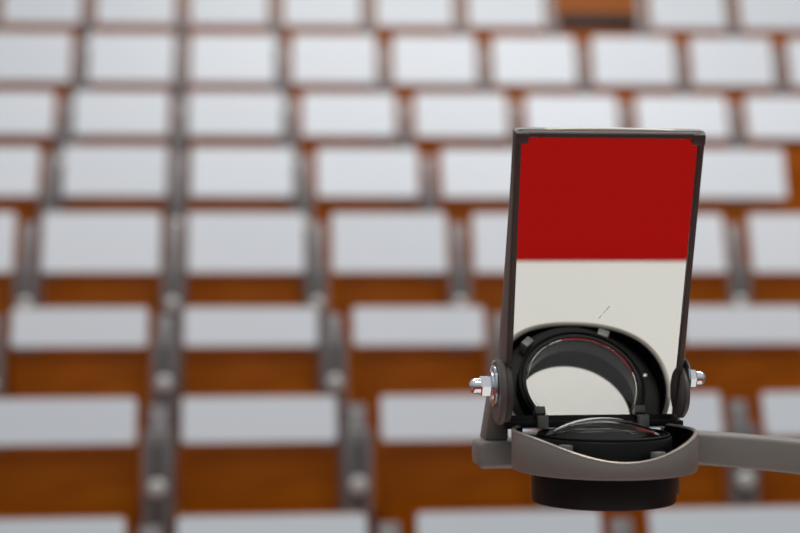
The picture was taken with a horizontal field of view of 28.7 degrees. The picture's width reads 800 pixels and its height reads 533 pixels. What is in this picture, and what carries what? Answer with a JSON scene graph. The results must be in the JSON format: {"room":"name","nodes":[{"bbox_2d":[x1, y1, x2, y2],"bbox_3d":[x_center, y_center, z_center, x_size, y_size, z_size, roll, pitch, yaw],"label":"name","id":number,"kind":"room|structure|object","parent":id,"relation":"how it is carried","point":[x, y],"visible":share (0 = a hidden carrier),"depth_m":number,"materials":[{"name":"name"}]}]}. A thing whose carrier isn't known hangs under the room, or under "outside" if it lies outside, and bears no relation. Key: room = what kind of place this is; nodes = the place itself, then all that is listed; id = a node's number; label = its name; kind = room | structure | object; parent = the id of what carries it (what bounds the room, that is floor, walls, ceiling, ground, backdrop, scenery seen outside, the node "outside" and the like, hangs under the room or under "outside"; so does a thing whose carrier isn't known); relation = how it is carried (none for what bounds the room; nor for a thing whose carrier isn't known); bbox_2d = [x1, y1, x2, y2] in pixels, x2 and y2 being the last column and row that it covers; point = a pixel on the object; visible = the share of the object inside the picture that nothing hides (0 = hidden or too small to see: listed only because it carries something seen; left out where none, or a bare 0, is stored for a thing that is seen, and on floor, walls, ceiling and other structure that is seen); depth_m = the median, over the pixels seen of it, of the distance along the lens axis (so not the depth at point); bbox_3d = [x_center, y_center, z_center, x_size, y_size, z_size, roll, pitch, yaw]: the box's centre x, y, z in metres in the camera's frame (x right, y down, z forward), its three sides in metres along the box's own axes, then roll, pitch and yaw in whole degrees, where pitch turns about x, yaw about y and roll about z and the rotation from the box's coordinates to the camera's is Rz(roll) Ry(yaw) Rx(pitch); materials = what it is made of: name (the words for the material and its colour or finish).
{"room":"lecture hall","nodes":[
{"label":"lecture hall","id":0,"kind":"room"},
{"bbox_2d":[0,0,799,93],"bbox_3d":[0.132,-1.085,11.816,13.500,5.514,0.150,0,0,-3],"label":"row of seats","id":1,"kind":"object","parent":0,"point":[561,6],"depth_m":11.76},
{"bbox_2d":[5,136,799,517],"bbox_3d":[0.226,0.465,7.647,13.662,2.614,8.894,0,0,0],"label":"floor","id":2,"kind":"structure","parent":0,"point":[87,137],"depth_m":8.19,"materials":[{"name":"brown wood"}]},
{"bbox_2d":[0,212,16,397],"bbox_3d":[-1.889,0.257,6.420,0.592,0.971,0.193,0,0,-5],"label":"seat","id":3,"kind":"object","parent":2,"relation":"on","point":[8,220],"visible":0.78,"depth_m":6.46,"materials":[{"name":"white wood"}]},
{"bbox_2d":[0,146,40,306],"bbox_3d":[-2.001,-0.093,7.345,0.590,0.958,0.190,0,0,-4],"label":"seat","id":4,"kind":"object","parent":2,"relation":"on","point":[19,165],"visible":0.52,"depth_m":7.38,"materials":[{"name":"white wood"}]},
{"bbox_2d":[0,91,54,200],"bbox_3d":[-2.118,-0.451,8.181,0.594,0.956,0.190,0,0,-4],"label":"seat","id":5,"kind":"object","parent":2,"relation":"on","point":[22,113],"visible":0.31,"depth_m":8.21,"materials":[{"name":"white plastic"}]},
{"bbox_2d":[0,32,72,138],"bbox_3d":[-2.239,-0.880,9.188,0.594,1.023,0.207,0,0,-3],"label":"seat","id":6,"kind":"object","parent":2,"relation":"on","point":[34,57],"visible":0.3,"depth_m":9.21,"materials":[{"name":"white plastic"}]},
{"bbox_2d":[0,0,81,85],"bbox_3d":[-2.353,-1.389,10.044,0.594,1.095,0.228,0,0,-3],"label":"seat","id":7,"kind":"object","parent":2,"relation":"on","point":[68,12],"visible":0.26,"depth_m":10.04,"materials":[{"name":"white plastic"}]},
{"bbox_2d":[0,516,125,532],"bbox_3d":[-0.966,1.046,3.805,0.588,0.853,0.160,0,0,-6],"label":"seat","id":8,"kind":"object","parent":2,"relation":"on","point":[94,524],"visible":1,"depth_m":3.86,"materials":[{"name":"white plastic"}]},
{"bbox_2d":[0,397,138,532],"bbox_3d":[-1.072,0.819,4.623,0.588,0.856,0.161,0,0,-6],"label":"seat","id":9,"kind":"object","parent":2,"relation":"on","point":[37,482],"visible":0.91,"depth_m":4.66,"materials":[{"name":"orange wood"}]},
{"bbox_2d":[0,307,148,526],"bbox_3d":[-1.179,0.572,5.470,0.588,0.857,0.161,0,0,-5],"label":"seat","id":10,"kind":"object","parent":2,"relation":"on","point":[67,373],"visible":0.44,"depth_m":5.50,"materials":[{"name":"orange wood"}]},
{"bbox_2d":[14,212,161,405],"bbox_3d":[-1.291,0.257,6.469,0.592,0.971,0.193,0,0,-5],"label":"seat","id":11,"kind":"object","parent":2,"relation":"on","point":[72,242],"visible":0.52,"depth_m":6.49,"materials":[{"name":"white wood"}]},
{"bbox_2d":[39,145,167,348],"bbox_3d":[-1.402,-0.096,7.387,0.590,0.964,0.190,0,0,-4],"label":"seat","id":12,"kind":"object","parent":2,"relation":"on","point":[88,170],"visible":0.43,"depth_m":7.41,"materials":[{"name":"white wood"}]},
{"bbox_2d":[53,91,168,254],"bbox_3d":[-1.519,-0.452,8.218,0.594,0.959,0.190,0,0,-4],"label":"seat","id":13,"kind":"object","parent":2,"relation":"on","point":[97,113],"visible":0.46,"depth_m":8.23,"materials":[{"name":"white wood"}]},
{"bbox_2d":[70,33,173,203],"bbox_3d":[-1.640,-0.879,9.219,0.594,1.020,0.207,0,0,-3],"label":"seat","id":14,"kind":"object","parent":2,"relation":"on","point":[113,57],"visible":0.5,"depth_m":9.24,"materials":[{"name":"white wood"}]},
{"bbox_2d":[80,0,174,125],"bbox_3d":[-1.754,-1.389,10.076,0.594,1.094,0.228,0,0,-3],"label":"seat","id":15,"kind":"object","parent":2,"relation":"on","point":[109,12],"visible":0.41,"depth_m":10.06,"materials":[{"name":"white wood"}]},
{"bbox_2d":[175,0,267,86],"bbox_3d":[-1.155,-1.391,10.107,0.594,1.098,0.228,0,0,-3],"label":"seat","id":16,"kind":"object","parent":2,"relation":"on","point":[203,12],"visible":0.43,"depth_m":10.10,"materials":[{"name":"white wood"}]},
{"bbox_2d":[173,34,274,203],"bbox_3d":[-1.041,-0.878,9.250,0.594,1.019,0.207,0,0,-3],"label":"seat","id":17,"kind":"object","parent":2,"relation":"on","point":[215,58],"visible":0.41,"depth_m":9.27,"materials":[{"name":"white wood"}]},
{"bbox_2d":[169,91,281,211],"bbox_3d":[-0.920,-0.452,8.254,0.594,0.960,0.190,0,0,-4],"label":"seat","id":18,"kind":"object","parent":2,"relation":"on","point":[211,113],"visible":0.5,"depth_m":8.27,"materials":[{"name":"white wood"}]},
{"bbox_2d":[168,147,292,347],"bbox_3d":[-0.804,-0.094,7.429,0.590,0.960,0.190,0,0,-4],"label":"seat","id":19,"kind":"object","parent":2,"relation":"on","point":[216,172],"visible":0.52,"depth_m":7.45,"materials":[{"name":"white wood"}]},
{"bbox_2d":[162,212,304,445],"bbox_3d":[-0.693,0.257,6.517,0.592,0.972,0.193,0,0,-5],"label":"seat","id":20,"kind":"object","parent":2,"relation":"on","point":[218,242],"visible":0.51,"depth_m":6.53,"materials":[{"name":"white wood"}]},
{"bbox_2d":[151,306,317,532],"bbox_3d":[-0.581,0.572,5.526,0.588,0.857,0.161,0,0,-5],"label":"seat","id":21,"kind":"object","parent":2,"relation":"on","point":[265,372],"visible":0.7,"depth_m":5.55,"materials":[{"name":"orange wood"}]},
{"bbox_2d":[142,395,338,532],"bbox_3d":[-0.475,0.819,4.686,0.588,0.855,0.161,0,0,-6],"label":"seat","id":22,"kind":"object","parent":2,"relation":"on","point":[287,479],"visible":0.96,"depth_m":4.71,"materials":[{"name":"orange wood"}]},
{"bbox_2d":[138,512,366,532],"bbox_3d":[-0.369,1.046,3.868,0.588,0.852,0.160,0,0,-6],"label":"seat","id":23,"kind":"object","parent":2,"relation":"on","point":[338,522],"visible":1,"depth_m":3.91,"materials":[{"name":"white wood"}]},
{"bbox_2d":[268,0,359,99],"bbox_3d":[-0.555,-1.390,10.139,0.594,1.097,0.228,0,0,-3],"label":"seat","id":24,"kind":"object","parent":2,"relation":"on","point":[324,13],"visible":0.32,"depth_m":10.13,"materials":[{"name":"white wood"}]},
{"bbox_2d":[275,34,375,200],"bbox_3d":[-0.442,-0.879,9.282,0.594,1.022,0.207,0,0,-3],"label":"seat","id":25,"kind":"object","parent":2,"relation":"on","point":[317,58],"visible":0.5,"depth_m":9.29,"materials":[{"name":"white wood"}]},
{"bbox_2d":[283,93,394,222],"bbox_3d":[-0.321,-0.451,8.291,0.594,0.958,0.190,0,0,-4],"label":"seat","id":26,"kind":"object","parent":2,"relation":"on","point":[366,115],"visible":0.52,"depth_m":8.31,"materials":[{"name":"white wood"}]},
{"bbox_2d":[295,148,418,347],"bbox_3d":[-0.205,-0.093,7.471,0.590,0.959,0.190,0,0,-4],"label":"seat","id":27,"kind":"object","parent":2,"relation":"on","point":[341,172],"visible":0.48,"depth_m":7.49,"materials":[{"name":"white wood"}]},
{"bbox_2d":[307,212,447,444],"bbox_3d":[-0.095,0.257,6.565,0.592,0.972,0.193,0,0,-5],"label":"seat","id":28,"kind":"object","parent":2,"relation":"on","point":[361,242],"visible":0.53,"depth_m":6.58,"materials":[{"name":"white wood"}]},
{"bbox_2d":[322,306,484,532],"bbox_3d":[0.016,0.572,5.583,0.588,0.857,0.161,0,0,-5],"label":"seat","id":29,"kind":"object","parent":2,"relation":"on","point":[375,373],"visible":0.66,"depth_m":5.61,"materials":[{"name":"orange wood"}]},
{"bbox_2d":[361,0,452,93],"bbox_3d":[0.044,-1.388,10.171,0.594,1.092,0.230,0,0,-3],"label":"seat","id":30,"kind":"object","parent":2,"relation":"on","point":[389,13],"visible":0.33,"depth_m":10.16,"materials":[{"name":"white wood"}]},
{"bbox_2d":[377,35,475,200],"bbox_3d":[0.158,-0.879,9.313,0.594,1.021,0.207,0,0,-3],"label":"seat","id":31,"kind":"object","parent":2,"relation":"on","point":[417,59],"visible":0.42,"depth_m":9.33,"materials":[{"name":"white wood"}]},
{"bbox_2d":[343,394,532,532],"bbox_3d":[0.122,0.820,4.748,0.588,0.855,0.161,0,0,-6],"label":"seat","id":32,"kind":"object","parent":2,"relation":"on","point":[412,479],"visible":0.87,"depth_m":4.77,"materials":[{"name":"orange wood"}]},
{"bbox_2d":[396,93,507,212],"bbox_3d":[0.278,-0.452,8.328,0.594,0.959,0.190,0,0,-3],"label":"seat","id":33,"kind":"object","parent":2,"relation":"on","point":[437,115],"visible":0.43,"depth_m":8.34,"materials":[{"name":"white plastic"}]},
{"bbox_2d":[420,149,511,346],"bbox_3d":[0.393,-0.093,7.512,0.590,0.958,0.190,0,0,-4],"label":"seat","id":34,"kind":"object","parent":2,"relation":"on","point":[465,173],"visible":0.34,"depth_m":7.52,"materials":[{"name":"white plastic"}]},
{"bbox_2d":[449,213,507,375],"bbox_3d":[0.503,0.257,6.613,0.592,0.972,0.193,0,0,-5],"label":"seat","id":35,"kind":"object","parent":2,"relation":"on","point":[489,230],"visible":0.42,"depth_m":6.62,"materials":[{"name":"white plastic"}]},
{"bbox_2d":[377,509,601,532],"bbox_3d":[0.228,1.046,3.931,0.588,0.853,0.160,0,0,-6],"label":"seat","id":36,"kind":"object","parent":2,"relation":"on","point":[515,520],"visible":0.87,"depth_m":3.97,"materials":[{"name":"white plastic"}]},
{"bbox_2d":[453,0,543,92],"bbox_3d":[0.643,-1.392,10.201,0.594,1.099,0.228,0,0,-3],"label":"seat","id":37,"kind":"object","parent":2,"relation":"on","point":[481,13],"visible":0.38,"depth_m":10.19,"materials":[{"name":"white plastic"}]},
{"bbox_2d":[488,314,536,508],"bbox_3d":[0.613,0.572,5.639,0.588,0.857,0.161,0,0,-5],"label":"seat","id":38,"kind":"object","parent":2,"relation":"on","point":[493,338],"visible":0.12,"depth_m":5.61,"materials":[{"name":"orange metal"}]},
{"bbox_2d":[477,36,575,200],"bbox_3d":[0.757,-0.878,9.345,0.594,1.019,0.207,0,0,-3],"label":"seat","id":39,"kind":"object","parent":2,"relation":"on","point":[517,61],"visible":0.47,"depth_m":9.36,"materials":[{"name":"white plastic"}]},
{"bbox_2d":[508,95,617,200],"bbox_3d":[0.876,-0.450,8.364,0.594,0.955,0.190,0,0,-4],"label":"seat","id":40,"kind":"object","parent":2,"relation":"on","point":[553,111],"visible":0.21,"depth_m":8.40,"materials":[{"name":"white plastic"}]},
{"bbox_2d":[544,0,634,94],"bbox_3d":[1.238,-1.358,10.199,0.595,1.032,0.208,0,0,7],"label":"seat","id":41,"kind":"object","parent":2,"relation":"on","point":[566,21],"visible":0.36,"depth_m":10.22,"materials":[{"name":"orange wood"}]},
{"bbox_2d":[576,36,675,127],"bbox_3d":[1.356,-0.880,9.376,0.594,1.024,0.207,0,0,-3],"label":"seat","id":42,"kind":"object","parent":2,"relation":"on","point":[616,60],"visible":0.39,"depth_m":9.39,"materials":[{"name":"white plastic"}]},
{"bbox_2d":[537,392,722,532],"bbox_3d":[0.718,0.819,4.811,0.588,0.856,0.161,0,0,-6],"label":"seat","id":43,"kind":"object","parent":2,"relation":"on","point":[703,487],"visible":0.07,"depth_m":4.86,"materials":[{"name":"orange wood"}]},
{"bbox_2d":[619,95,728,201],"bbox_3d":[1.475,-0.450,8.401,0.594,0.955,0.190,0,0,-4],"label":"seat","id":44,"kind":"object","parent":2,"relation":"on","point":[708,114],"visible":0.14,"depth_m":8.43,"materials":[{"name":"white plastic"}]},
{"bbox_2d":[635,0,725,95],"bbox_3d":[1.841,-1.387,10.268,0.594,1.090,0.236,0,0,-3],"label":"seat","id":45,"kind":"object","parent":2,"relation":"on","point":[664,14],"visible":0.32,"depth_m":10.26,"materials":[{"name":"white plastic"}]},
{"bbox_2d":[609,505,799,532],"bbox_3d":[0.824,1.046,3.994,0.588,0.852,0.160,0,0,-6],"label":"seat","id":46,"kind":"object","parent":2,"relation":"on","point":[764,518],"visible":0.88,"depth_m":4.03,"materials":[{"name":"white plastic"}]},
{"bbox_2d":[686,214,726,347],"bbox_3d":[1.101,0.257,6.661,0.592,0.971,0.193,0,0,-5],"label":"seat","id":47,"kind":"object","parent":2,"relation":"on","point":[709,249],"visible":0.09,"depth_m":6.70,"materials":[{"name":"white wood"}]},
{"bbox_2d":[675,37,773,201],"bbox_3d":[1.955,-0.880,9.407,0.594,1.023,0.207,0,0,-3],"label":"seat","id":48,"kind":"object","parent":2,"relation":"on","point":[715,61],"visible":0.36,"depth_m":9.42,"materials":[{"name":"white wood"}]},
{"bbox_2d":[692,149,786,345],"bbox_3d":[1.590,-0.096,7.596,0.590,0.964,0.190,0,0,-4],"label":"seat","id":49,"kind":"object","parent":2,"relation":"on","point":[726,173],"visible":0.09,"depth_m":7.62,"materials":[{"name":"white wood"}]},
{"bbox_2d":[685,305,799,505],"bbox_3d":[1.211,0.571,5.696,0.588,0.858,0.161,0,0,-5],"label":"seat","id":50,"kind":"object","parent":2,"relation":"on","point":[737,374],"visible":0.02,"depth_m":5.72,"materials":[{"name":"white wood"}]},
{"bbox_2d":[725,0,799,95],"bbox_3d":[2.440,-1.389,10.296,0.594,1.093,0.228,0,0,-3],"label":"seat","id":51,"kind":"object","parent":2,"relation":"on","point":[754,14],"visible":0.27,"depth_m":10.29,"materials":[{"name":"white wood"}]},
{"bbox_2d":[726,213,799,347],"bbox_3d":[1.700,0.257,6.709,0.592,0.972,0.193,0,0,-5],"label":"seat","id":52,"kind":"object","parent":2,"relation":"on","point":[774,239],"visible":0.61,"depth_m":6.72,"materials":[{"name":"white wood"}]},
{"bbox_2d":[726,391,799,505],"bbox_3d":[1.315,0.820,4.874,0.588,0.855,0.161,0,0,-6],"label":"seat","id":53,"kind":"object","parent":2,"relation":"on","point":[780,410],"visible":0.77,"depth_m":4.88,"materials":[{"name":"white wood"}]},
{"bbox_2d":[728,96,799,213],"bbox_3d":[2.074,-0.451,8.438,0.594,0.956,0.190,0,0,-4],"label":"seat","id":54,"kind":"object","parent":2,"relation":"on","point":[767,117],"visible":0.4,"depth_m":8.45,"materials":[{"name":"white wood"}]},
{"bbox_2d":[772,39,799,141],"bbox_3d":[2.554,-0.878,9.439,0.594,1.019,0.207,0,0,-3],"label":"seat","id":55,"kind":"object","parent":2,"relation":"on","point":[781,86],"visible":0.37,"depth_m":9.45,"materials":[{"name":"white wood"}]},
{"bbox_3d":[0.565,1.723,1.506,13.869,0.100,6.212,0,0,0],"label":"floor","id":56,"kind":"structure","parent":0,"visible":0},
{"bbox_3d":[0.250,1.146,0.925,1.600,1.053,1.650,0,0,0],"label":"desk","id":57,"kind":"object","parent":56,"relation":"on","visible":0},
{"bbox_2d":[469,127,799,510],"bbox_3d":[0.215,0.260,1.119,0.620,0.720,0.585,0,0,-6],"label":"projector","id":58,"kind":"object","parent":57,"relation":"on","point":[601,226],"visible":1,"depth_m":1.16,"materials":[{"name":"grey plastic"}]},
{"bbox_2d":[488,365,498,406],"bbox_3d":[0.071,0.092,1.204,0.004,0.032,0.032,0,0,-6],"label":"washer","id":59,"kind":"object","parent":58,"relation":"in","point":[493,377],"depth_m":1.20,"materials":[{"name":"silver metal"}]},
{"bbox_2d":[498,127,704,420],"bbox_3d":[0.148,0.012,1.186,0.147,0.224,0.149,0,0,0],"label":"mirror","id":60,"kind":"object","parent":58,"relation":"on","point":[602,222],"depth_m":1.17,"materials":[{"name":"silver mirror"}]},
{"bbox_2d":[684,358,690,389],"bbox_3d":[0.222,0.087,1.221,0.002,0.033,0.033,0,0,-6],"label":"washer","id":61,"kind":"object","parent":58,"relation":"in","point":[687,371],"depth_m":1.21,"materials":[{"name":"silver metal"}]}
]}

